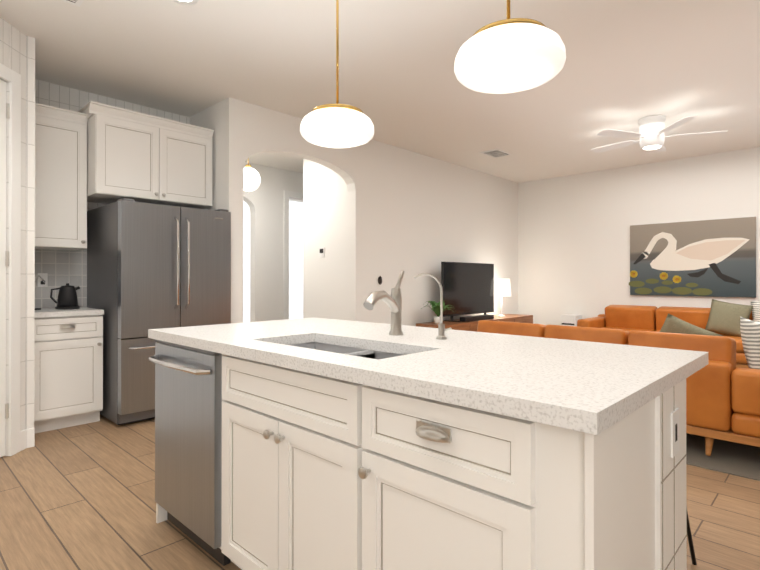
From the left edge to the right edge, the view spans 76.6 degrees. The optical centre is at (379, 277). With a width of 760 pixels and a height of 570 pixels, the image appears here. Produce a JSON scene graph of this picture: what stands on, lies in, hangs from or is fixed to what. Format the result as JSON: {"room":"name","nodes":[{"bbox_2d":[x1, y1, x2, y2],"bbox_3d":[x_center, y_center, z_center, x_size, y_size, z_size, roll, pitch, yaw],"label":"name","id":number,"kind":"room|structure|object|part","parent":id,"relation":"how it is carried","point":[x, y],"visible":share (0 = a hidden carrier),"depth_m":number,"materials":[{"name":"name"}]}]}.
{"room":"kitchen","nodes":[
{"label":"kitchen","id":0,"kind":"room"},
{"bbox_2d":[0,17,25,457],"bbox_3d":[-2.483,-0.251,2.675,0.138,2.850,1.300,0,0,-1],"label":"wall","id":1,"kind":"structure","parent":0,"point":[12,217],"depth_m":3.18,"materials":[{"name":"paint"}]},
{"bbox_2d":[25,36,34,428],"bbox_3d":[-2.732,-0.247,3.635,0.840,2.850,0.050,0,0,44],"label":"wall","id":2,"kind":"structure","parent":0,"point":[30,230],"depth_m":3.34,"materials":[{"name":"paint"}]},
{"bbox_2d":[20,428,34,450],"bbox_3d":[1.955,1.112,3.352,10.550,0.130,7.973,0,0,44],"label":"baseboard","id":3,"kind":"structure","parent":2,"relation":"attached to","point":[27,438],"depth_m":3.32,"materials":[{"name":"white"}]},
{"bbox_2d":[35,79,188,307],"bbox_3d":[-3.674,-0.248,3.354,0.148,2.850,4.730,0,0,44],"label":"wall","id":4,"kind":"structure","parent":0,"point":[61,267],"depth_m":4.21,"materials":[{"name":"white tile"}]},
{"bbox_2d":[38,273,47,286],"bbox_3d":[-2.862,0.022,4.084,0.011,0.115,0.070,0,0,44],"label":"outlet","id":5,"kind":"object","parent":4,"relation":"attached to","point":[44,277],"visible":0.83,"depth_m":4.09,"materials":[{"name":"white plastic"}]},
{"bbox_2d":[35,103,90,249],"bbox_3d":[-2.714,-0.799,3.973,0.389,1.115,0.442,0,0,44],"label":"upper cabinet","id":6,"kind":"object","parent":4,"relation":"attached to","point":[61,199],"depth_m":3.88,"materials":[{"name":"white paint"}]},
{"bbox_2d":[87,101,213,208],"bbox_3d":[-2.148,-1.042,4.437,0.565,0.724,1.000,0,0,44],"label":"upper cabinet","id":7,"kind":"object","parent":4,"relation":"attached to","point":[93,152],"depth_m":4.18,"materials":[{"name":"white paint"}]},
{"bbox_2d":[189,101,220,209],"bbox_3d":[-2.125,-0.241,5.243,2.050,2.850,0.158,0,0,44],"label":"wall","id":8,"kind":"structure","parent":0,"point":[209,118],"depth_m":4.64,"materials":[{"name":"white paint"}]},
{"bbox_2d":[243,162,302,321],"bbox_3d":[-0.985,-0.231,8.014,0.140,2.850,5.320,0,0,44],"label":"wall","id":9,"kind":"structure","parent":0,"point":[264,200],"depth_m":7.20,"materials":[{"name":"white paint"}]},
{"bbox_2d":[284,190,302,319],"bbox_3d":[-1.115,-0.072,7.764,0.013,2.530,1.040,0,0,44],"label":"door frame","id":10,"kind":"structure","parent":9,"relation":"attached to","point":[287,194],"depth_m":7.42,"materials":[{"name":"white wood"}]},
{"bbox_2d":[243,200,302,322],"bbox_3d":[-2.572,-0.231,8.165,2.360,2.850,7.300,0,0,44],"label":"wall","id":11,"kind":"structure","parent":0,"point":[295,260],"depth_m":10.43,"materials":[{"name":"white paint"}]},
{"bbox_2d":[303,159,347,319],"bbox_3d":[-0.646,-0.238,6.055,0.860,2.850,0.140,0,0,44],"label":"wall","id":12,"kind":"structure","parent":0,"point":[325,225],"depth_m":6.00,"materials":[{"name":"white paint"}]},
{"bbox_2d":[319,247,324,256],"bbox_3d":[-0.729,-0.314,6.027,0.100,0.120,0.014,0,0,44],"label":"thermostat","id":13,"kind":"object","parent":12,"relation":"attached to","point":[322,252],"visible":1,"depth_m":6.01,"materials":[{"name":"white plastic"}]},
{"bbox_2d":[221,97,517,325],"bbox_3d":[0.462,-0.237,6.488,0.140,2.850,5.520,0,0,44],"label":"wall","id":14,"kind":"structure","parent":0,"point":[411,214],"depth_m":6.10,"materials":[{"name":"white paint"}]},
{"bbox_2d":[0,415,759,569],"bbox_3d":[0.175,1.202,3.482,13.600,0.050,10.550,0,0,44],"label":"floor","id":15,"kind":"structure","parent":0,"point":[80,497],"depth_m":2.41,"materials":[{"name":"brown wood"}]},
{"bbox_2d":[34,307,103,432],"bbox_3d":[-2.610,0.720,3.905,0.627,0.918,0.497,0,0,44],"label":"base cabinet","id":16,"kind":"object","parent":15,"relation":"on","point":[68,373],"visible":0.85,"depth_m":3.72,"materials":[{"name":"white paint"}]},
{"bbox_2d":[35,275,44,309],"bbox_3d":[-2.760,0.121,3.864,0.100,0.276,0.115,0,0,44],"label":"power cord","id":17,"kind":"object","parent":16,"relation":"on","point":[44,282],"visible":0.38,"depth_m":3.85,"materials":[{"name":"black plastic"}]},
{"bbox_2d":[50,283,79,308],"bbox_3d":[-2.587,0.154,3.957,0.170,0.210,0.212,0,0,44],"label":"kettle","id":18,"kind":"object","parent":16,"relation":"on","point":[67,297],"visible":0.98,"depth_m":3.92,"materials":[{"name":"black plastic"}]},
{"bbox_2d":[87,198,230,424],"bbox_3d":[-1.969,0.283,4.326,0.941,1.795,0.927,0,0,44],"label":"fridge","id":19,"kind":"object","parent":15,"relation":"on","point":[154,266],"visible":0.67,"depth_m":3.93,"materials":[{"name":"grey metal"}]},
{"bbox_2d":[148,334,708,569],"bbox_3d":[-0.049,0.729,1.892,2.057,0.885,0.976,0,0,44],"label":"kitchen island","id":20,"kind":"object","parent":15,"relation":"on","point":[313,443],"depth_m":1.27,"materials":[{"name":"white paint"}]},
{"bbox_2d":[148,318,383,349],"bbox_3d":[-0.510,0.277,2.417,0.690,0.057,1.000,0,0,44],"label":"island countertop","id":21,"kind":"structure","parent":20,"relation":"on","point":[287,330],"depth_m":2.25,"materials":[{"name":"white stone"}]},
{"bbox_2d":[288,338,415,357],"bbox_3d":[-0.149,0.382,1.789,0.732,0.216,0.347,0,0,44],"label":"sink","id":22,"kind":"object","parent":21,"relation":"in","point":[316,343],"depth_m":1.99,"materials":[{"name":"silver metal"}]},
{"bbox_2d":[220,326,507,373],"bbox_3d":[-0.009,0.267,1.936,0.700,0.040,1.000,0,0,44],"label":"island countertop","id":23,"kind":"structure","parent":20,"relation":"on","point":[330,360],"depth_m":1.80,"materials":[{"name":"white stone"}]},
{"bbox_2d":[340,334,707,425],"bbox_3d":[0.489,0.265,1.458,0.680,0.040,1.000,0,0,44],"label":"island countertop","id":24,"kind":"structure","parent":20,"relation":"on","point":[586,383],"depth_m":1.24,"materials":[{"name":"white stone"}]},
{"bbox_2d":[416,314,532,331],"bbox_3d":[1.479,0.900,7.082,0.441,0.580,2.450,0,0,44],"label":"console","id":25,"kind":"object","parent":15,"relation":"on","point":[473,325],"visible":0.15,"depth_m":6.59,"materials":[{"name":"brown wood"}]},
{"bbox_2d":[421,301,453,323],"bbox_3d":[0.749,0.455,6.254,0.392,0.303,0.440,0,0,44],"label":"plant","id":26,"kind":"object","parent":25,"relation":"on","point":[435,308],"visible":0.85,"depth_m":6.21,"materials":[{"name":"green plant"}]},
{"bbox_2d":[441,262,493,321],"bbox_3d":[1.294,0.199,6.921,0.260,0.819,1.300,0,0,44],"label":"tv","id":27,"kind":"object","parent":25,"relation":"on","point":[467,288],"visible":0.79,"depth_m":6.86,"materials":[{"name":"black plastic"}]},
{"bbox_2d":[460,314,493,321],"bbox_3d":[1.381,0.576,6.837,0.100,0.064,0.740,0,0,44],"label":"soundbar","id":28,"kind":"object","parent":25,"relation":"on","point":[476,318],"visible":0.92,"depth_m":6.75,"materials":[{"name":"black plastic"}]},
{"bbox_2d":[494,279,510,316],"bbox_3d":[1.897,0.316,7.521,0.300,0.589,0.300,0,0,44],"label":"table lamp","id":29,"kind":"object","parent":25,"relation":"on","point":[502,287],"visible":1,"depth_m":7.41,"materials":[{"name":"white plastic"}]},
{"bbox_2d":[560,314,581,325],"bbox_3d":[3.019,0.892,7.605,0.240,0.600,0.242,0,0,44],"label":"air purifier","id":30,"kind":"object","parent":15,"relation":"on","point":[569,319],"visible":0.15,"depth_m":7.52,"materials":[{"name":"white plastic"}]},
{"bbox_2d":[577,299,759,367],"bbox_3d":[4.159,0.708,6.050,3.000,0.926,0.960,0,0,44],"label":"sofa","id":31,"kind":"object","parent":15,"relation":"on","point":[721,318],"visible":0.48,"depth_m":6.31,"materials":[{"name":"leather"}]},
{"bbox_3d":[4.163,1.080,6.052,2.960,0.182,0.910,0,0,44],"label":"frame","id":32,"kind":"part","parent":31,"relation":"part of","materials":[{"name":"orange leather"}]},
{"bbox_2d":[687,512,696,564],"bbox_3d":[0.995,0.757,1.969,0.436,0.831,0.416,0,0,44],"label":"stool","id":33,"kind":"object","parent":15,"relation":"on","point":[691,546],"visible":0.02,"depth_m":1.96,"materials":[{"name":"black metal"}]},
{"bbox_2d":[686,433,759,480],"bbox_3d":[3.779,1.174,3.773,4.400,0.008,3.640,0,0,44],"label":"rug","id":34,"kind":"object","parent":15,"relation":"on","point":[736,459],"depth_m":3.12,"materials":[{"name":"carpet"}]},
{"bbox_2d":[477,313,759,455],"bbox_3d":[2.346,0.711,3.999,3.080,0.904,1.660,0,0,44],"label":"sofa","id":35,"kind":"object","parent":34,"relation":"on","point":[722,397],"visible":0.4,"depth_m":3.13,"materials":[{"name":"leather"}]},
{"bbox_3d":[2.342,1.072,3.994,3.040,0.182,1.610,0,0,44],"label":"frame","id":36,"kind":"part","parent":35,"relation":"part of","materials":[{"name":"brown wood"}]},
{"bbox_2d":[0,0,759,202],"bbox_3d":[0.175,-1.698,3.492,13.600,0.050,10.550,0,0,44],"label":"ceiling","id":37,"kind":"structure","parent":0,"point":[628,65],"depth_m":3.85,"materials":[{"name":"white paint"}]},
{"bbox_2d":[62,0,83,6],"bbox_3d":[-1.957,-1.666,2.634,0.290,0.018,0.620,0,0,44],"label":"ceiling vent","id":38,"kind":"object","parent":37,"relation":"in","point":[78,3],"visible":0.93,"depth_m":2.91,"materials":[{"name":"white"}]},
{"bbox_2d":[173,0,197,4],"bbox_3d":[-1.174,-1.672,2.866,0.176,0.006,0.176,0,0,44],"label":"recessed light","id":39,"kind":"object","parent":37,"relation":"in","point":[187,2],"visible":1,"depth_m":2.92,"materials":[{"name":"white"}]},
{"bbox_2d":[243,158,260,191],"bbox_3d":[-1.581,-1.347,5.777,0.290,0.635,0.290,0,0,44],"label":"globe pendant light","id":40,"kind":"object","parent":37,"relation":"hanging from","point":[251,179],"visible":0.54,"depth_m":5.68,"materials":[{"name":"white glass"}]},
{"bbox_2d":[300,0,373,147],"bbox_3d":[-0.199,-1.152,2.248,0.345,1.050,0.345,0,0,44],"label":"pendant light","id":41,"kind":"object","parent":37,"relation":"hanging from","point":[336,125],"visible":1,"depth_m":2.14,"materials":[{"name":"white glass"}]},
{"bbox_2d":[480,149,511,157],"bbox_3d":[1.552,-1.652,6.431,0.260,0.018,0.360,0,0,44],"label":"ceiling vent","id":42,"kind":"object","parent":37,"relation":"in","point":[495,153],"visible":1,"depth_m":6.40,"materials":[{"name":"white metal"}]},
{"bbox_2d":[454,0,565,93],"bbox_3d":[0.413,-1.155,1.550,0.345,1.050,0.345,0,0,44],"label":"pendant light","id":43,"kind":"object","parent":37,"relation":"hanging from","point":[509,55],"visible":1,"depth_m":1.44,"materials":[{"name":"white glass"}]},
{"bbox_2d":[591,115,726,152],"bbox_3d":[2.868,-1.515,5.100,1.276,0.303,1.262,0,0,44],"label":"ceiling fan","id":44,"kind":"object","parent":37,"relation":"hanging from","point":[651,133],"visible":1,"depth_m":4.97,"materials":[{"name":"white plastic"}]},
{"bbox_2d":[518,147,759,324],"bbox_3d":[5.528,-0.240,5.559,8.740,2.850,0.150,0,0,44],"label":"wall","id":45,"kind":"structure","parent":0,"point":[573,244],"depth_m":7.39,"materials":[{"name":"white paint"}]},
{"bbox_2d":[629,217,755,297],"bbox_3d":[4.248,-0.256,6.652,1.502,1.030,0.039,0,0,44],"label":"framed picture","id":46,"kind":"object","parent":45,"relation":"attached to","point":[711,258],"visible":0.98,"depth_m":6.57,"materials":[{"name":"fabric"}]}
]}

